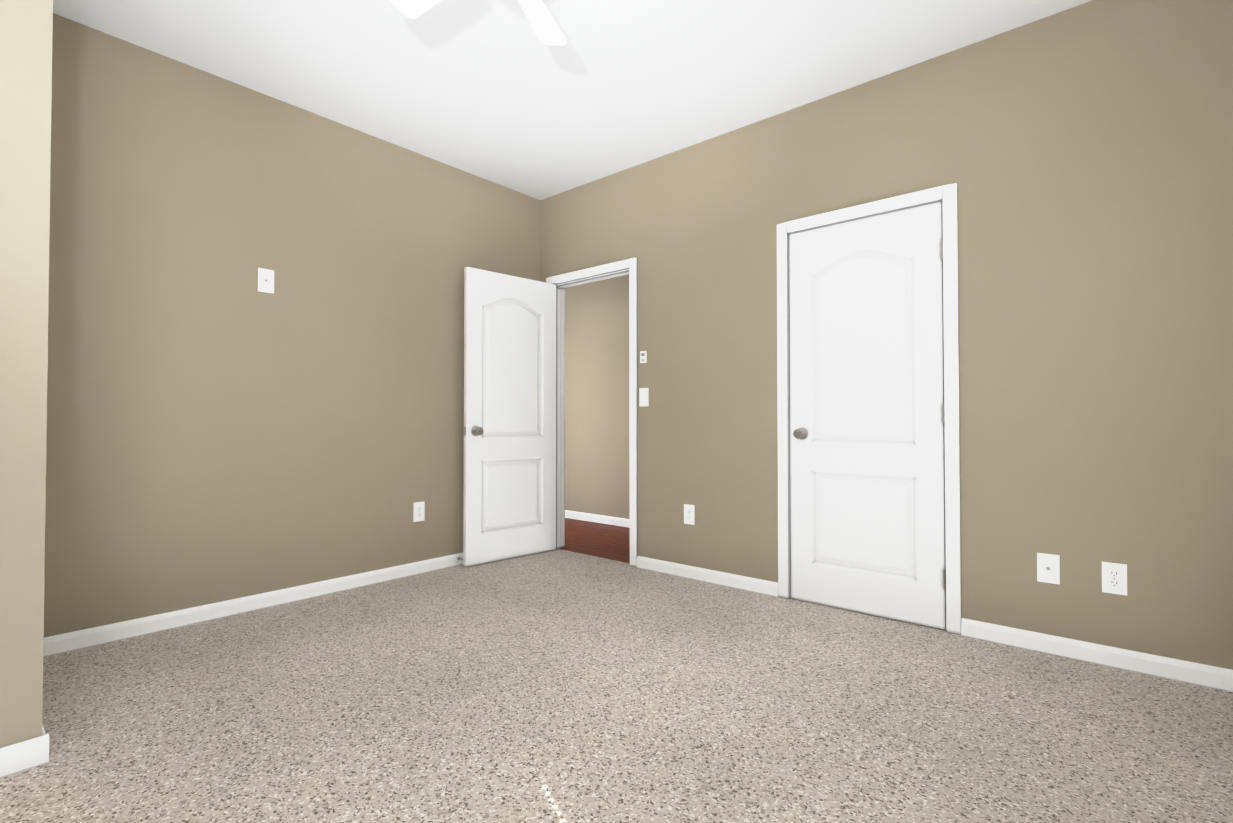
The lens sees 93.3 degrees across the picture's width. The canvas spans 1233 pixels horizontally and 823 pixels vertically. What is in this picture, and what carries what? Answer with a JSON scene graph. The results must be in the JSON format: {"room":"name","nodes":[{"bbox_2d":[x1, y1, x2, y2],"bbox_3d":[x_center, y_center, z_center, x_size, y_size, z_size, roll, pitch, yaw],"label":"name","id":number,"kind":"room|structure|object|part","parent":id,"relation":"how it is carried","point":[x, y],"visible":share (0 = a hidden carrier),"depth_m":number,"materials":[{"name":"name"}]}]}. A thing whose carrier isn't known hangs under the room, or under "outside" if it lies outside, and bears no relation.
{"room":"empty bedroom","nodes":[
{"label":"empty bedroom","id":0,"kind":"room"},
{"bbox_2d":[0,0,52,747],"bbox_3d":[-2.434,-0.351,1.634,1.065,2.740,1.110,-1,-1,40],"label":"wall bump-out","id":1,"kind":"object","parent":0,"point":[26,31],"visible":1,"depth_m":1.67,"materials":[{"name":"paint"}]},
{"bbox_2d":[44,13,539,636],"bbox_3d":[-1.986,-0.330,3.072,0.120,2.740,4.120,-1,-1,40],"label":"wall","id":2,"kind":"structure","parent":0,"point":[220,427],"depth_m":3.01,"materials":[{"name":"paint"}]},
{"bbox_2d":[43,552,462,656],"bbox_3d":[-1.531,1.008,3.471,0.030,0.078,2.890,-1,-1,40],"label":"baseboard","id":3,"kind":"structure","parent":2,"relation":"attached to","point":[75,640],"depth_m":2.95,"materials":[{"name":"paint"}]},
{"bbox_2d":[258,268,273,293],"bbox_3d":[-1.870,-0.699,3.110,0.015,0.124,0.078,-1,-1,40],"label":"outlet","id":4,"kind":"object","parent":2,"relation":"attached to","point":[265,280],"visible":1,"depth_m":3.11,"materials":[{"name":"white plastic"}]},
{"bbox_2d":[413,502,424,521],"bbox_3d":[-1.283,0.651,3.785,0.007,0.124,0.078,-1,-1,40],"label":"electrical outlet","id":5,"kind":"object","parent":2,"relation":"attached to","point":[418,511],"visible":1,"depth_m":3.78,"materials":[{"name":"white plastic"}]},
{"bbox_2d":[53,0,1091,199],"bbox_3d":[-0.735,-1.753,2.829,5.730,0.100,5.340,-1,-1,40],"label":"ceiling","id":6,"kind":"structure","parent":0,"point":[497,92],"depth_m":2.82,"materials":[{"name":"white paint"}]},
{"bbox_2d":[390,0,566,45],"bbox_3d":[-0.415,-1.587,1.903,0.984,0.262,0.994,-1,-1,40],"label":"fan","id":7,"kind":"object","parent":6,"relation":"hanging from","point":[545,26],"visible":1,"depth_m":2.21,"materials":[{"name":"white"}]},
{"bbox_2d":[559,518,629,562],"bbox_3d":[0.616,1.112,4.370,5.730,0.096,1.175,-1,-1,40],"label":"floor","id":8,"kind":"structure","parent":0,"point":[607,541],"depth_m":4.88,"materials":[{"name":"brown wood"}]},
{"bbox_2d":[565,275,628,518],"bbox_3d":[0.958,-0.303,4.793,5.730,2.740,0.120,-1,-1,40],"label":"wall","id":9,"kind":"structure","parent":0,"point":[596,397],"depth_m":5.68,"materials":[{"name":"paint"}]},
{"bbox_2d":[565,510,629,527],"bbox_3d":[0.009,1.038,5.494,3.350,0.078,0.014,-1,-1,40],"label":"baseboard","id":10,"kind":"structure","parent":9,"relation":"attached to","point":[623,522],"depth_m":5.65,"materials":[{"name":"paint"}]},
{"bbox_2d":[0,549,1232,822],"bbox_3d":[-0.476,1.071,1.793,4.050,0.100,4.165,-1,-1,40],"label":"floor carpet","id":11,"kind":"object","parent":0,"point":[558,685],"visible":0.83,"depth_m":1.94,"materials":[{"name":"beige carpet"}]},
{"bbox_2d":[0,726,48,777],"bbox_3d":[-2.009,0.974,1.280,0.014,0.078,1.094,-1,-1,40],"label":"baseboard","id":12,"kind":"structure","parent":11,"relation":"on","point":[22,756],"depth_m":1.66,"materials":[{"name":"paint"}]},
{"bbox_2d":[540,0,1232,669],"bbox_3d":[0.884,0.176,3.404,4.050,3.740,0.120,-1,-1,40],"label":"wall","id":13,"kind":"structure","parent":0,"point":[1082,156],"depth_m":2.55,"materials":[{"name":"paint"}]},
{"bbox_2d":[546,257,636,566],"bbox_3d":[-0.160,0.005,4.296,0.898,2.109,0.152,-1,-1,40],"label":"door frame","id":14,"kind":"structure","parent":13,"relation":"attached to","point":[631,264],"depth_m":4.25,"materials":[{"name":"paint"}]},
{"bbox_2d":[463,267,555,566],"bbox_3d":[-0.749,0.036,4.218,0.771,2.032,0.169,1,-1,-44],"label":"hall door","id":15,"kind":"structure","parent":14,"relation":"attached to","point":[509,500],"depth_m":4.17,"materials":[{"name":"paint"}]},
{"bbox_3d":[-0.977,0.134,4.000,0.062,0.062,0.169,1,-1,-44],"label":"knob","id":16,"kind":"part","parent":15,"relation":"part of","materials":[{"name":"grey metal"}]},
{"bbox_2d":[640,351,646,362],"bbox_3d":[0.182,-0.367,3.922,0.048,0.080,0.015,-1,-1,40],"label":"switch","id":17,"kind":"object","parent":13,"relation":"attached to","point":[643,356],"visible":1,"depth_m":3.91,"materials":[{"name":"white plastic"}]},
{"bbox_2d":[639,388,648,405],"bbox_3d":[0.183,-0.097,3.919,0.078,0.124,0.012,-1,-1,40],"label":"light switch","id":18,"kind":"object","parent":13,"relation":"attached to","point":[643,396],"visible":1,"depth_m":3.92,"materials":[{"name":"white plastic"}]},
{"bbox_2d":[684,504,694,524],"bbox_3d":[0.458,0.650,3.676,0.078,0.124,0.007,-1,-1,40],"label":"electrical outlet","id":19,"kind":"object","parent":13,"relation":"attached to","point":[689,514],"visible":1,"depth_m":3.67,"materials":[{"name":"white plastic"}]},
{"bbox_2d":[636,556,777,596],"bbox_3d":[0.526,1.010,3.609,1.017,0.078,0.014,-1,-1,40],"label":"baseboard","id":20,"kind":"structure","parent":13,"relation":"attached to","point":[766,587],"depth_m":3.56,"materials":[{"name":"paint"}]},
{"bbox_2d":[789,201,945,629],"bbox_3d":[1.274,0.018,3.019,0.771,2.032,0.169,-1,-1,40],"label":"closet door","id":21,"kind":"structure","parent":13,"relation":"in","point":[867,491],"depth_m":2.98,"materials":[{"name":"paint"}]},
{"bbox_3d":[1.035,0.122,3.222,0.062,0.062,0.169,-1,-1,40],"label":"knob","id":22,"kind":"part","parent":21,"relation":"part of","materials":[{"name":"grey metal"}]},
{"bbox_2d":[777,183,960,634],"bbox_3d":[1.298,0.011,3.054,0.804,2.058,0.120,-1,-1,40],"label":"door frame","id":23,"kind":"structure","parent":13,"relation":"attached to","point":[789,367],"depth_m":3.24,"materials":[{"name":"paint"}]},
{"bbox_2d":[1037,553,1059,584],"bbox_3d":[1.845,0.672,2.489,0.078,0.124,0.015,-1,-1,40],"label":"outlet","id":24,"kind":"object","parent":13,"relation":"attached to","point":[1048,568],"visible":1,"depth_m":2.49,"materials":[{"name":"white plastic"}]},
{"bbox_2d":[961,618,1232,691],"bbox_3d":[1.932,0.991,2.410,0.882,0.078,0.014,-1,-1,40],"label":"baseboard","id":25,"kind":"structure","parent":13,"relation":"attached to","point":[1210,676],"depth_m":2.36,"materials":[{"name":"paint"}]},
{"bbox_2d":[1102,562,1126,595],"bbox_3d":[2.011,0.675,2.352,0.078,0.124,0.007,-1,-1,40],"label":"electrical outlet","id":26,"kind":"object","parent":13,"relation":"attached to","point":[1114,578],"visible":1,"depth_m":2.35,"materials":[{"name":"white plastic"}]}
]}

